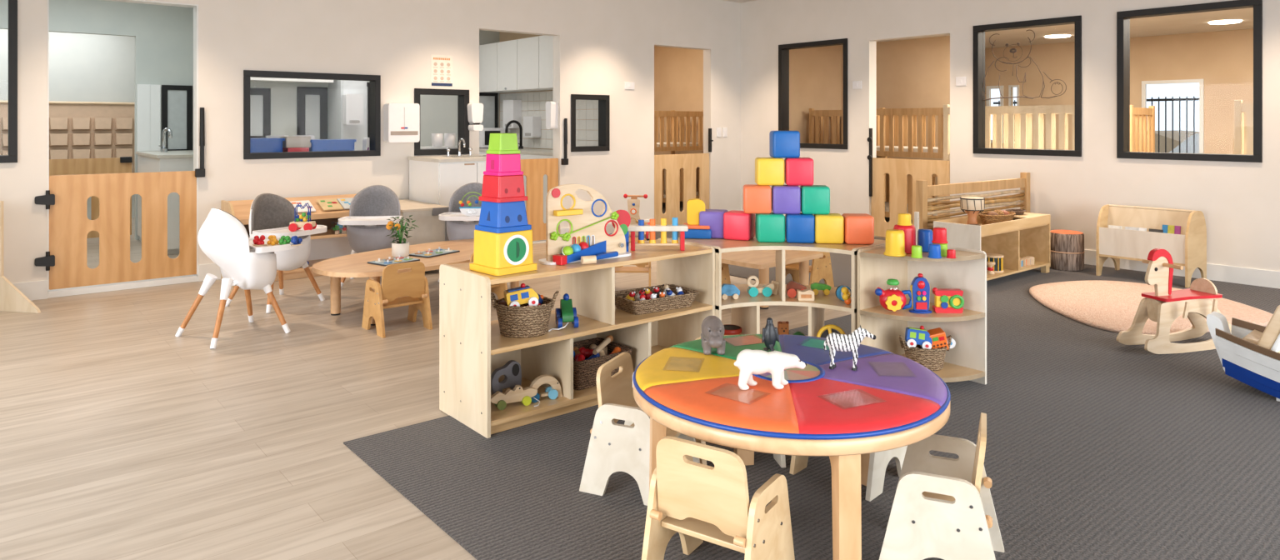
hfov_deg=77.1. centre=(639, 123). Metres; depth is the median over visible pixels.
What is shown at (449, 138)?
mug
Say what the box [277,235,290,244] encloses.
toy
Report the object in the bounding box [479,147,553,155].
countertop
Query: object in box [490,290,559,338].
wicker basket
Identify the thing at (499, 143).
cup
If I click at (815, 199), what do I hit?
foam block
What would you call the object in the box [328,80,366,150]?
tall cabinet
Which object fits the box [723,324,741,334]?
drum
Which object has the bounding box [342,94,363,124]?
wall dispenser
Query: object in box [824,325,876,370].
zebra
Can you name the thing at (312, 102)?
window
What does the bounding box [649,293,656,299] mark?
puppet
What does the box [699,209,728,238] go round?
foam block
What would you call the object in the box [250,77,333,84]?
ceiling light
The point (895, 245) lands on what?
beaker
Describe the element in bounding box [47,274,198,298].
trim
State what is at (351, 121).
outlet
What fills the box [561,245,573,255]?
ball
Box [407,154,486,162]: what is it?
countertop
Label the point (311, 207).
picture
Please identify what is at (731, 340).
picture
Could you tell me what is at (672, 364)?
picture
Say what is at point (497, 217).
cup
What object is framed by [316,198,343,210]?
picture book
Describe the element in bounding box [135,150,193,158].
countertop
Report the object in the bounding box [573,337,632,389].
wicker basket
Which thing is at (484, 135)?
microwave oven
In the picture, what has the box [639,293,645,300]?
puppet
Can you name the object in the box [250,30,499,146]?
wall
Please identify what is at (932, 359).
wicker basket
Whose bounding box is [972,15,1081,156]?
window
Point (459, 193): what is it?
seat cushion
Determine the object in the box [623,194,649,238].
toy
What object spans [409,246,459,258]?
puzzle
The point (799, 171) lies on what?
foam block
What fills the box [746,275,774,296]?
toy
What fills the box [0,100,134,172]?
cubby shelf
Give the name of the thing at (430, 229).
base cabinet
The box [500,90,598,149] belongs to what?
wall tiles
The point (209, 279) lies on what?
socket
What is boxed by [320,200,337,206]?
picture
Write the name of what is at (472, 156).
basin
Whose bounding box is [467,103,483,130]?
soap dispenser
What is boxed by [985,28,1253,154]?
wall
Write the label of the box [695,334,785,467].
chair
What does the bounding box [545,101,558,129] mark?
soap dispenser
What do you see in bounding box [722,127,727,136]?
light switch
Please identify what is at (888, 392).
tabletop
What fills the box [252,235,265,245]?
toy
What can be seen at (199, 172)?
door handle
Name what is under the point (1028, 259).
block
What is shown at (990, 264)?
drum
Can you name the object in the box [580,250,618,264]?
mallet
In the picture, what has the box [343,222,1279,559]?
floor
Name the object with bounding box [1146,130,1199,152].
hill
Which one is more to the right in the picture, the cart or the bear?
the bear
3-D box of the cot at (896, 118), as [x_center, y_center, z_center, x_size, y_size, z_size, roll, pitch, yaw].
[3.775,0.585,11.116,0.860,1.630,1.560,0,0,-40]
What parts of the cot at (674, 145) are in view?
post, mattress, mattress, post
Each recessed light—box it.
[1045,35,1070,38]
[1208,20,1241,24]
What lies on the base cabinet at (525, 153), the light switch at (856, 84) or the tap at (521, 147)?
the tap at (521, 147)
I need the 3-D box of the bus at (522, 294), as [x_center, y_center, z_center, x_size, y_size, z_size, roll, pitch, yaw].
[-0.568,0.824,3.832,0.156,0.120,0.112,0,0,-18]
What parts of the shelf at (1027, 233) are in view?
panel, panel, rail, panel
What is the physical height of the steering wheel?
0.178 m
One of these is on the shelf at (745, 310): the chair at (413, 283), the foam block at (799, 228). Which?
the foam block at (799, 228)
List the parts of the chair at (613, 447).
panel, backrest, seat, panel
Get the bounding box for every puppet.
[625,291,635,300]
[635,290,644,300]
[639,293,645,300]
[643,288,652,299]
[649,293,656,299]
[653,286,661,298]
[659,291,664,297]
[662,284,669,296]
[665,290,674,296]
[675,286,684,294]
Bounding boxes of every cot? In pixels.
[654,110,703,202]
[809,108,887,201]
[876,107,943,219]
[943,104,1074,160]
[1130,105,1154,152]
[1234,100,1253,154]
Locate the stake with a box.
[914,211,919,242]
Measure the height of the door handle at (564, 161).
0.555 m
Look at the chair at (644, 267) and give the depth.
6.63 m
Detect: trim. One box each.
[47,0,198,290]
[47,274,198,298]
[532,240,545,244]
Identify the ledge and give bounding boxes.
[420,145,457,149]
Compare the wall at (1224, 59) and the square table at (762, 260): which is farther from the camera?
the wall at (1224, 59)
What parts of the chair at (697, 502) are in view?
panel, seat, backrest, panel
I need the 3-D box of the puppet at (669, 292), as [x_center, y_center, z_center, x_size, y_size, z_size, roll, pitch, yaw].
[0.171,0.951,4.389,0.059,0.084,0.039,0,0,-32]
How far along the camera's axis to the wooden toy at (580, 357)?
4.09 m
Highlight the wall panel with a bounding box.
[136,84,160,150]
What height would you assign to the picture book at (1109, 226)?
0.262 m
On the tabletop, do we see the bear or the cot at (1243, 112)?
the bear
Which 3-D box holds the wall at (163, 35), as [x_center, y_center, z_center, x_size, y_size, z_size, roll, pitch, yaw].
[-7.177,-0.150,8.793,4.170,3.100,0.100,0,0,-40]
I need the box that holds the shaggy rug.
[1029,280,1272,334]
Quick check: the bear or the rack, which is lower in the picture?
the bear
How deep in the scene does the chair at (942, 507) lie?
2.40 m
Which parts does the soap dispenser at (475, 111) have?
lever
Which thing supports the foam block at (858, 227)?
on the shelf at (745, 310)
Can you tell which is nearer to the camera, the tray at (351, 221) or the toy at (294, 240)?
the toy at (294, 240)
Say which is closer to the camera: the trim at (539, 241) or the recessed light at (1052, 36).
the trim at (539, 241)
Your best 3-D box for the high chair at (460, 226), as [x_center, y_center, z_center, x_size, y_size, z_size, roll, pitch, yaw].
[-1.528,0.979,7.273,0.521,0.859,0.636,0,0,-2]
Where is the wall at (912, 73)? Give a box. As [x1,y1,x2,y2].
[840,35,949,205]
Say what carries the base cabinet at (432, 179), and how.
on the floor at (123, 437)
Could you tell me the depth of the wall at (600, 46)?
8.29 m
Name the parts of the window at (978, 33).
pane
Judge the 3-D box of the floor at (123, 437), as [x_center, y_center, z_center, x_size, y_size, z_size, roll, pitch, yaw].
[0.367,1.423,7.707,16.200,0.055,17.200,0,0,-40]
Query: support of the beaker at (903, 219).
on the beaker at (909, 231)
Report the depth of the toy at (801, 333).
4.77 m
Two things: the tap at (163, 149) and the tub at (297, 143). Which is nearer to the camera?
the tub at (297, 143)
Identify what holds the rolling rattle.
in the wicker basket at (932, 359)
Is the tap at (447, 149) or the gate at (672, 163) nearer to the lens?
the tap at (447, 149)
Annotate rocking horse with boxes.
[1115,248,1231,354]
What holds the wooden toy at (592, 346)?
in the wicker basket at (585, 372)
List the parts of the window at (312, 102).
pane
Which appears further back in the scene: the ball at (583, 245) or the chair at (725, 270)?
the chair at (725, 270)
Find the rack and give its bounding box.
[1095,204,1206,288]
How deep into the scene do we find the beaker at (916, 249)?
4.14 m
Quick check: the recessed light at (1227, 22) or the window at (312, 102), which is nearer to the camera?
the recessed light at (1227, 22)
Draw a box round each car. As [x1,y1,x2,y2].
[786,280,806,297]
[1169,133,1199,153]
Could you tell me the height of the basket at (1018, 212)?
0.039 m
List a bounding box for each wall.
[0,0,193,239]
[0,0,740,283]
[0,29,134,219]
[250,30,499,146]
[499,31,598,149]
[654,45,703,201]
[740,0,1279,271]
[789,45,840,144]
[840,35,949,205]
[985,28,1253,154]
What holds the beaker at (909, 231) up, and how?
on the corner shelf at (967, 361)
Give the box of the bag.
[362,137,369,149]
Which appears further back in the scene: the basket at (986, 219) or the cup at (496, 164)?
the basket at (986, 219)
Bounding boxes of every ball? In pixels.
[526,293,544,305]
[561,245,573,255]
[570,244,580,252]
[578,241,588,249]
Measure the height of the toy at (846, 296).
0.096 m
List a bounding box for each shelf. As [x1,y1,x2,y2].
[220,194,355,286]
[439,238,714,438]
[666,234,885,336]
[857,242,986,384]
[933,212,1050,280]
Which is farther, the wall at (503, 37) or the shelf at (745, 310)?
the wall at (503, 37)
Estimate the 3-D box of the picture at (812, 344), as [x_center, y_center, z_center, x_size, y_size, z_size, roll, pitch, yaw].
[0.722,0.872,3.162,0.140,0.001,0.110,0,0,34]
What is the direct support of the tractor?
on the shelf at (472, 346)
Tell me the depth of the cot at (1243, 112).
7.89 m
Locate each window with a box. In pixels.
[0,0,17,163]
[161,85,192,150]
[243,70,380,159]
[250,87,270,138]
[296,86,327,139]
[366,82,369,137]
[414,88,469,155]
[479,92,498,128]
[570,94,609,151]
[778,38,847,149]
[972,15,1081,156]
[985,85,1003,143]
[1008,85,1019,143]
[1116,0,1262,162]
[1141,79,1204,153]
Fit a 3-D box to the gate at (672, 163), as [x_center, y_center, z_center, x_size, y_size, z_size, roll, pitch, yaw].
[0.599,0.725,10.829,1.042,1.310,0.090,0,0,-40]
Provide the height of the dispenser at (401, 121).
0.400 m
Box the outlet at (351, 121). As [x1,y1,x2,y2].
[350,120,359,123]
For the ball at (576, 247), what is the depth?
4.02 m
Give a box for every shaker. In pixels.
[986,211,998,214]
[993,209,1004,214]
[1001,210,1009,214]
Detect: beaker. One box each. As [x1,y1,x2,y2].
[883,229,906,256]
[893,224,915,254]
[897,213,911,225]
[910,245,922,258]
[917,229,932,252]
[927,243,941,258]
[931,226,948,244]
[935,243,947,256]
[945,249,956,258]
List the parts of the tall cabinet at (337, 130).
door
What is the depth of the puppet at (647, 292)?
4.41 m
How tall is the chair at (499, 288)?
0.463 m
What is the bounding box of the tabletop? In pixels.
[632,334,950,439]
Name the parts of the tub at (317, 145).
lid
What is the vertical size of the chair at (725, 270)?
0.463 m
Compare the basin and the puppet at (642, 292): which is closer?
the puppet at (642, 292)
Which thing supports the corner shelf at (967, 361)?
on the floor at (1099, 447)
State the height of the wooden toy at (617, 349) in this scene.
0.068 m
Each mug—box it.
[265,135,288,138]
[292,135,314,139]
[431,133,443,146]
[444,133,455,146]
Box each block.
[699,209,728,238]
[723,210,754,240]
[743,184,771,214]
[755,157,784,185]
[755,212,784,242]
[769,130,799,158]
[771,185,800,214]
[784,157,813,185]
[785,212,814,243]
[800,185,829,214]
[813,213,844,244]
[841,213,874,244]
[1019,257,1026,266]
[1019,259,1022,267]
[1022,256,1030,265]
[1025,255,1034,264]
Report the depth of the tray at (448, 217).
7.00 m
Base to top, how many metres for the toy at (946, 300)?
0.132 m
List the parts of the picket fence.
rail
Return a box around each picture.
[291,202,312,208]
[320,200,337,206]
[368,256,417,264]
[410,248,458,256]
[665,358,701,371]
[710,385,764,403]
[723,335,764,345]
[759,363,819,379]
[801,339,829,349]
[822,390,880,408]
[871,363,912,375]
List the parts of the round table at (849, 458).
leg, leg, leg, leg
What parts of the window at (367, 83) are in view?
pane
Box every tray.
[248,236,298,253]
[252,225,326,238]
[338,215,402,226]
[438,212,479,222]
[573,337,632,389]
[615,284,699,314]
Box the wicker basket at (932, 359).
[898,335,951,370]
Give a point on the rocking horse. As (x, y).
(1163, 306)
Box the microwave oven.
[479,127,508,147]
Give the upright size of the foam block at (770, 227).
0.162 m
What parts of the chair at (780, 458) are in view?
panel, panel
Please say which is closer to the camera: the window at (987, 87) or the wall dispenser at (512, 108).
the wall dispenser at (512, 108)
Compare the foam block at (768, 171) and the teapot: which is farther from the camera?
the foam block at (768, 171)
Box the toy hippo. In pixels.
[700,315,725,354]
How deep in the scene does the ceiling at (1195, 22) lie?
10.68 m
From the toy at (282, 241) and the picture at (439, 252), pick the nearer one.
the toy at (282, 241)
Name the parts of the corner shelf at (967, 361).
panel, panel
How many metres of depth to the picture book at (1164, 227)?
7.01 m
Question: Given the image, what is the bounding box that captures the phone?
[909,273,931,313]
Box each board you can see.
[0,200,40,313]
[538,184,630,264]
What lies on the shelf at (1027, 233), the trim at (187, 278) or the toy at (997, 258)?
the toy at (997, 258)
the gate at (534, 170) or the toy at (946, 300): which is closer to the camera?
the toy at (946, 300)
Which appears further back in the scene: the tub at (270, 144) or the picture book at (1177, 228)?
the tub at (270, 144)
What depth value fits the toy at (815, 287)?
4.73 m
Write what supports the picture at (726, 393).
on the tabletop
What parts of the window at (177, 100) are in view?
pane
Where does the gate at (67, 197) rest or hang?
attached to the wall at (600, 46)
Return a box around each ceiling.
[721,0,757,3]
[839,7,1253,48]
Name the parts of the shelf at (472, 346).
panel, pull rhino, pull crocodile, panel, panel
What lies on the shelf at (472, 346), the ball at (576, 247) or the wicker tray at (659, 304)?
the wicker tray at (659, 304)
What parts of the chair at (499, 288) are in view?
backrest, seat, panel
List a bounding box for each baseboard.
[12,210,740,300]
[740,210,1279,288]
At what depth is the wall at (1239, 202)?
8.29 m
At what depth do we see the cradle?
4.57 m
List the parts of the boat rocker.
stem, seat, backrest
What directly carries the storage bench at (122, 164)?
attached to the wall at (163, 35)
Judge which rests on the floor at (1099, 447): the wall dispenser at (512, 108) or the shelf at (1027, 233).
the shelf at (1027, 233)
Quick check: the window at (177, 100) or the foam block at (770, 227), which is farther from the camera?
the window at (177, 100)
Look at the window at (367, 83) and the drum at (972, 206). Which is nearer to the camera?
the drum at (972, 206)
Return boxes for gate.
[34,170,196,289]
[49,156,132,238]
[520,158,558,240]
[654,128,713,224]
[866,128,949,236]
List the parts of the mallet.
handle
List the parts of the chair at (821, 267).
panel, seat, panel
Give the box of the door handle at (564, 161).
[560,118,568,164]
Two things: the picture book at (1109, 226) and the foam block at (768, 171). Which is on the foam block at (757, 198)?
the foam block at (768, 171)
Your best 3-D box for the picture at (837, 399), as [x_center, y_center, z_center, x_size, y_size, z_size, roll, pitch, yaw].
[0.669,0.872,2.537,0.140,0.001,0.110,0,0,-25]
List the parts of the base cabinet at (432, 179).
door, door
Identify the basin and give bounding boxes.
[444,155,486,157]
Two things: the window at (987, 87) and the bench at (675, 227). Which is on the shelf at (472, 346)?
the bench at (675, 227)
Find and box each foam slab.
[683,223,709,229]
[685,229,711,239]
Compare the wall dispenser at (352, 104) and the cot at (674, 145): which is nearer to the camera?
the wall dispenser at (352, 104)
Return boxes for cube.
[926,327,948,349]
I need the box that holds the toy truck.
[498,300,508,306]
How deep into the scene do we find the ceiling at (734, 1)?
11.37 m
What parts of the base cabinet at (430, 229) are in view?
lid, edge trim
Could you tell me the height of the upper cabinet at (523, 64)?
0.720 m
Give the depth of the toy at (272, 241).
5.40 m
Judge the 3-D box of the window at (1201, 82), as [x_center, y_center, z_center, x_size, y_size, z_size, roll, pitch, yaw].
[7.617,-0.070,11.488,0.030,1.100,0.770,0,0,-40]
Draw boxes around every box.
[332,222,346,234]
[777,320,789,334]
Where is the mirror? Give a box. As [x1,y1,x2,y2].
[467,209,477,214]
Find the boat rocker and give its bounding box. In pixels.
[1206,305,1279,401]
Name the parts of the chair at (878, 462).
panel, panel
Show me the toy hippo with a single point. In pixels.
(712, 328)
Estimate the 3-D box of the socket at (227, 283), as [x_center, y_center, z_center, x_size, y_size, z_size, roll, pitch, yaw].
[-2.657,1.067,5.165,0.071,0.145,0.112,0,0,-17]
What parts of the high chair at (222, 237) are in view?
leg, leg, leg, leg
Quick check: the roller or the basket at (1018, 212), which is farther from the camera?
the basket at (1018, 212)
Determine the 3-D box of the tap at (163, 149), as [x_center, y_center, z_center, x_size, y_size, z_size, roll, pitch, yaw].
[-5.513,0.192,9.351,0.146,0.285,0.101,0,0,-7]
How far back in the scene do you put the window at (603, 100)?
9.94 m
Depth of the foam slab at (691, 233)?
4.82 m
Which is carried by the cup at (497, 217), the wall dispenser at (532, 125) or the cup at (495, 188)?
the cup at (495, 188)
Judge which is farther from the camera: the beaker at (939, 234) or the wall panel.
the wall panel
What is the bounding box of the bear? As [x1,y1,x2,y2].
[734,349,806,389]
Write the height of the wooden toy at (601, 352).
0.068 m
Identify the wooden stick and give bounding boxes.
[592,335,613,354]
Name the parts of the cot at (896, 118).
post, mattress, mattress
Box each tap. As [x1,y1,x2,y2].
[158,127,172,152]
[445,138,472,155]
[505,120,523,149]
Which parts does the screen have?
post, rail, post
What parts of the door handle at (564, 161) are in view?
post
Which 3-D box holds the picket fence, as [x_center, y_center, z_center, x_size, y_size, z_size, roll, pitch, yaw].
[9.204,0.575,13.342,0.040,2.050,6.800,0,0,-40]
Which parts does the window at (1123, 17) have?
pane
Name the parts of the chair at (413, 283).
panel, seat, backrest, panel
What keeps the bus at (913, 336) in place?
in the wicker basket at (932, 359)
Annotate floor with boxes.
[0,201,912,559]
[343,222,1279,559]
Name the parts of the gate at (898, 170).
latch post, gate panel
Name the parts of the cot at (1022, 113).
post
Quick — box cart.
[288,202,316,231]
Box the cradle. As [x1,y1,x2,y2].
[796,288,814,300]
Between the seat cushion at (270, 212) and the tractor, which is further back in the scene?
the seat cushion at (270, 212)
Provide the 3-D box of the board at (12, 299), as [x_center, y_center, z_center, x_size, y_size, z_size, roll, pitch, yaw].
[-5.048,0.990,6.044,1.241,0.820,0.025,0,0,10]
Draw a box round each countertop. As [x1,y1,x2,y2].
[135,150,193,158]
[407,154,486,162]
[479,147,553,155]
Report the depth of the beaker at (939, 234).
4.20 m
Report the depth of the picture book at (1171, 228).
6.97 m
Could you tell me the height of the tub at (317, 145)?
0.205 m
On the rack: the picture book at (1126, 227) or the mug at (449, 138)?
the picture book at (1126, 227)
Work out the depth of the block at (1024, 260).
7.31 m
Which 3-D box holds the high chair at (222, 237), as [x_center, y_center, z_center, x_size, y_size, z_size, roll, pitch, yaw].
[-2.663,0.979,5.369,0.521,0.859,0.636,0,0,37]
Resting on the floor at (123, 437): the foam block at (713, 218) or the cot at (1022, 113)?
the cot at (1022, 113)
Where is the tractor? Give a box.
[548,293,579,331]
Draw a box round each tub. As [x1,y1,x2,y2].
[250,137,284,152]
[280,135,310,151]
[309,139,356,151]
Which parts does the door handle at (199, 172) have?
post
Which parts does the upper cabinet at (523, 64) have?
door, door, door, door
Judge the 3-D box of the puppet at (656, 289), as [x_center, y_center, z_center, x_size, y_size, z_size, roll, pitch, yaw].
[0.101,0.951,4.473,0.059,0.084,0.039,0,0,-41]
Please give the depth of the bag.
8.37 m
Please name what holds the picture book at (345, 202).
on the display shelf at (327, 245)
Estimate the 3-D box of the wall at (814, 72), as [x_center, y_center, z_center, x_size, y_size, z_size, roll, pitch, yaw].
[3.271,0.065,13.166,4.560,2.670,0.100,0,0,-40]
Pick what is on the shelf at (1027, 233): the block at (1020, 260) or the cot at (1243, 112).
the block at (1020, 260)
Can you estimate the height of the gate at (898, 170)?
1.320 m
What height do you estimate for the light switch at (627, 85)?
0.090 m
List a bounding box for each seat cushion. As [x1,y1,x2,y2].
[211,207,274,253]
[250,193,308,239]
[350,185,399,229]
[450,182,482,224]
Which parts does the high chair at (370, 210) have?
leg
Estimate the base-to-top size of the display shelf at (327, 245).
0.710 m
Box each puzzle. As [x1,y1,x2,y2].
[367,255,419,266]
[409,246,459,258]
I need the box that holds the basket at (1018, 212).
[1005,209,1026,214]
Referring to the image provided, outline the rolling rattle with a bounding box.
[946,337,955,348]
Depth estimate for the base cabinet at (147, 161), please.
8.58 m
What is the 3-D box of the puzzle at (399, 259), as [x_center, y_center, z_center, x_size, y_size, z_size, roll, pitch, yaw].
[-1.801,0.998,5.872,0.220,0.034,0.300,0,0,35]
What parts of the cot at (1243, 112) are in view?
post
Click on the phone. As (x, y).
(919, 287)
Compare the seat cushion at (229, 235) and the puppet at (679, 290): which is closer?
the puppet at (679, 290)
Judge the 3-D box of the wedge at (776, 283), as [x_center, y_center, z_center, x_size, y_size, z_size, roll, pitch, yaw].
[0.790,0.970,4.754,0.049,0.079,0.061,0,0,-10]
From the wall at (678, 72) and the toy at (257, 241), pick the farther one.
the wall at (678, 72)
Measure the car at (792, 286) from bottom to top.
0.094 m
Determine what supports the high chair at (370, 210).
on the floor at (123, 437)
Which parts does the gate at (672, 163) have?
gate panel, latch post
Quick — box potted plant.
[385,215,418,257]
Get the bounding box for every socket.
[198,273,217,295]
[220,278,234,300]
[262,284,272,294]
[301,261,308,268]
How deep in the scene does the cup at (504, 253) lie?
3.73 m
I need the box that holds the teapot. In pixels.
[875,278,911,311]
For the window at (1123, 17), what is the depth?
7.31 m
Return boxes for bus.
[503,283,539,306]
[905,325,931,349]
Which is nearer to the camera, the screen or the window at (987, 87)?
the screen
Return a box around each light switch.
[624,81,634,89]
[716,127,721,136]
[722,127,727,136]
[852,80,861,89]
[955,76,966,85]
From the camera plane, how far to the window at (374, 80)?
7.77 m
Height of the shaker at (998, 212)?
0.100 m
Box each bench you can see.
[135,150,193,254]
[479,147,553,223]
[627,217,688,250]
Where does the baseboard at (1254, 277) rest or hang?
attached to the wall at (1239, 202)
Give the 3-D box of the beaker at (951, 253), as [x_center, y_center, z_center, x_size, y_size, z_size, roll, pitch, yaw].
[1.607,0.673,4.144,0.049,0.042,0.049,0,0,10]
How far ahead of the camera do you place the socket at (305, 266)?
6.28 m
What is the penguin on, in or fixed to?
on the tabletop
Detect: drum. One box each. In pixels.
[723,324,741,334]
[960,196,984,224]
[986,261,994,274]
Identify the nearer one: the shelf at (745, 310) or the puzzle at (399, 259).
the shelf at (745, 310)
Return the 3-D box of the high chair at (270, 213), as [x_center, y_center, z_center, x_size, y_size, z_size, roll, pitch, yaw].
[-2.788,0.979,6.218,0.636,0.859,0.521,0,0,28]
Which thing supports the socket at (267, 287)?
attached to the high chair at (222, 237)
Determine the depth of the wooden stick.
4.21 m
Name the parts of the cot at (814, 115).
post, post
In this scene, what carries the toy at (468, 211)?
on the high chair at (460, 226)
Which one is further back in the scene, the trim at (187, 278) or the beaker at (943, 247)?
the trim at (187, 278)
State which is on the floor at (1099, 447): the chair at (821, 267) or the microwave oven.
the chair at (821, 267)
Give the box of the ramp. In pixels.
[552,230,629,264]
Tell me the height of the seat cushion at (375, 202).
0.546 m
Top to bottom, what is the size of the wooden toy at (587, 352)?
0.068 m
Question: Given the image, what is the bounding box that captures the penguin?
[761,317,779,351]
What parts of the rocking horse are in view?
seat, seat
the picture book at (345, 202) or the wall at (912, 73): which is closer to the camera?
the picture book at (345, 202)
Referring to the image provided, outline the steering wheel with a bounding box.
[816,324,845,338]
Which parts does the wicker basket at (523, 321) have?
handle, handle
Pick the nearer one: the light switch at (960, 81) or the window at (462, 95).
the window at (462, 95)
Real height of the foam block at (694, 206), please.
0.153 m
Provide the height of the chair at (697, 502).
0.463 m
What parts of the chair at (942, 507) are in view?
panel, seat, backrest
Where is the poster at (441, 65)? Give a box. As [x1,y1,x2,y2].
[430,54,452,86]
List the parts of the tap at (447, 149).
handle, spout, handle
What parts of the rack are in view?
panel, rail, panel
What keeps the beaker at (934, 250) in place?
on the corner shelf at (967, 361)
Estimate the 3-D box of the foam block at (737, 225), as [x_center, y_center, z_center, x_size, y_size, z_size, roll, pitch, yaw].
[0.599,0.614,4.834,0.162,0.162,0.162,0,0,22]
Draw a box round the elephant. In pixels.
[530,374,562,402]
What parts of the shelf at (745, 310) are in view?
panel, panel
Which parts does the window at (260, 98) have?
pane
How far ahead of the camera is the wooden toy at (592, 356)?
4.13 m
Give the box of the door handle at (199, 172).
[195,107,204,177]
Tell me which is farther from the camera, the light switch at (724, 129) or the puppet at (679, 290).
the light switch at (724, 129)
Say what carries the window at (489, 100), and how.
in the wall at (438, 113)
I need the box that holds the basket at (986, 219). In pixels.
[977,210,1015,224]
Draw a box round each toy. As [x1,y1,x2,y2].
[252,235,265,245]
[265,235,279,245]
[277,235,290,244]
[290,235,302,245]
[459,191,481,216]
[573,346,581,360]
[575,354,584,360]
[578,347,594,357]
[585,353,599,359]
[589,344,607,354]
[598,349,605,356]
[610,346,621,354]
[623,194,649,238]
[721,283,739,299]
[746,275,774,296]
[792,331,804,335]
[810,282,831,294]
[840,286,851,304]
[932,287,964,313]
[985,253,1003,272]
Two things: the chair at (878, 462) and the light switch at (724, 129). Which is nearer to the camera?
the chair at (878, 462)
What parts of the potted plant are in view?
flower, flower, pot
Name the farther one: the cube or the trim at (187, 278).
the trim at (187, 278)
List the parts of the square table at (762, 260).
leg, leg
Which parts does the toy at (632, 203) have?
panel, handle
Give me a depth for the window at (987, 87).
13.48 m
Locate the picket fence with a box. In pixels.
[993,95,1199,153]
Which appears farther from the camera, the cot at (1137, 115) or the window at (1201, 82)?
the window at (1201, 82)
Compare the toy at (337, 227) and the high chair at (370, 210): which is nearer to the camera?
the high chair at (370, 210)
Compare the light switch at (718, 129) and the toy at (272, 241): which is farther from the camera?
the light switch at (718, 129)
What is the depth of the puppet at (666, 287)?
4.51 m
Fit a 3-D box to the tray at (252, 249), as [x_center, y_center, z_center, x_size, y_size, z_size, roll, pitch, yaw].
[-2.578,0.827,5.475,0.400,0.037,0.524,0,0,-40]
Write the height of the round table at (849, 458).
0.484 m
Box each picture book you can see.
[290,200,315,212]
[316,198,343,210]
[336,197,353,209]
[1108,225,1121,229]
[1125,226,1139,230]
[1139,227,1146,231]
[1149,228,1163,232]
[1161,225,1168,233]
[1167,225,1174,234]
[1174,225,1180,234]
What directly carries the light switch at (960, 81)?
attached to the wall at (1239, 202)
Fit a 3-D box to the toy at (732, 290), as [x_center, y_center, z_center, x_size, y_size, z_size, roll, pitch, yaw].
[0.513,0.968,4.626,0.124,0.084,0.054,0,0,-10]
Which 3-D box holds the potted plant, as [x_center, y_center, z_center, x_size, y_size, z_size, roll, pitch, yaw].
[-1.824,0.860,6.134,0.268,0.309,0.230,0,0,-40]
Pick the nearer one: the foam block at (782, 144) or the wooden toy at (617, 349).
the wooden toy at (617, 349)
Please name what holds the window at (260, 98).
in the wall at (438, 113)
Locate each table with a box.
[312,239,519,325]
[633,383,949,559]
[721,250,823,309]
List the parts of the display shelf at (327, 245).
panel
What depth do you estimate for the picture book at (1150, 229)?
7.06 m
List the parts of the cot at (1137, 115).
post, post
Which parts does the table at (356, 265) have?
leg, leg, leg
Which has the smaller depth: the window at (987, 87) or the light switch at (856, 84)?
the light switch at (856, 84)
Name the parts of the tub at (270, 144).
lid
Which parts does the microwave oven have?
door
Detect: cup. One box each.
[469,230,537,275]
[475,200,531,233]
[478,175,527,202]
[483,153,523,175]
[486,133,519,154]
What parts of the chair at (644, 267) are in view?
seat, backrest, panel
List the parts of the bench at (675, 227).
leg, leg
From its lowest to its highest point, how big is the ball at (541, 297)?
0.080 m
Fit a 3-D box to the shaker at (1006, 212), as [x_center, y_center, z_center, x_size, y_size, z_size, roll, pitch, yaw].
[3.364,0.850,7.411,0.185,0.100,0.098,0,0,-40]
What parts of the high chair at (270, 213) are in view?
leg, leg, leg, leg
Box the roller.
[835,285,851,300]
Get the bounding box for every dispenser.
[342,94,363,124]
[383,103,419,142]
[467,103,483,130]
[503,100,521,128]
[523,116,540,137]
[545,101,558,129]
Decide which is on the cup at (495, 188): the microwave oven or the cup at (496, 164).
the cup at (496, 164)
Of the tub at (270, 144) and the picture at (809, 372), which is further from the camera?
the tub at (270, 144)
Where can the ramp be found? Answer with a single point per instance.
(600, 247)
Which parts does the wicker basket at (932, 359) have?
handle, handle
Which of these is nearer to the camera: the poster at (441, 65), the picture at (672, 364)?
the picture at (672, 364)
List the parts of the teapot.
handle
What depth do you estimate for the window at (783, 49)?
10.78 m
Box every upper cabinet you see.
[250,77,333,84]
[479,35,553,93]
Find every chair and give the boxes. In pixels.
[175,207,298,349]
[225,193,326,313]
[338,185,402,289]
[361,261,432,338]
[438,182,482,281]
[470,253,507,299]
[579,352,699,505]
[615,237,651,286]
[641,435,794,559]
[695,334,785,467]
[721,263,730,284]
[785,250,834,286]
[789,445,907,501]
[879,412,1004,559]
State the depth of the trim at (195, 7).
7.09 m
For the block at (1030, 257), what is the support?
on the shelf at (1027, 233)
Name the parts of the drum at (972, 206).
cord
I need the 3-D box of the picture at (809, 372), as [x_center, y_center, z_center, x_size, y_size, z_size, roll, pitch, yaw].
[0.517,0.874,2.841,0.238,0.001,0.238,0,0,-40]
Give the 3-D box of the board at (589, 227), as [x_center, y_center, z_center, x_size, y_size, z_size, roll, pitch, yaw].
[-0.266,0.501,4.125,0.545,0.388,0.130,0,0,-35]
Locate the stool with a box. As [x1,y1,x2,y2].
[1049,230,1084,271]
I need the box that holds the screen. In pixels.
[915,172,1029,243]
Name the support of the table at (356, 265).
on the floor at (123, 437)
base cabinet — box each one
[397,199,449,244]
[407,154,486,206]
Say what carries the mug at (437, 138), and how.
on the ledge
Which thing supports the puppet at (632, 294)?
in the wicker tray at (659, 304)
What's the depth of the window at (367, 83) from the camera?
11.14 m

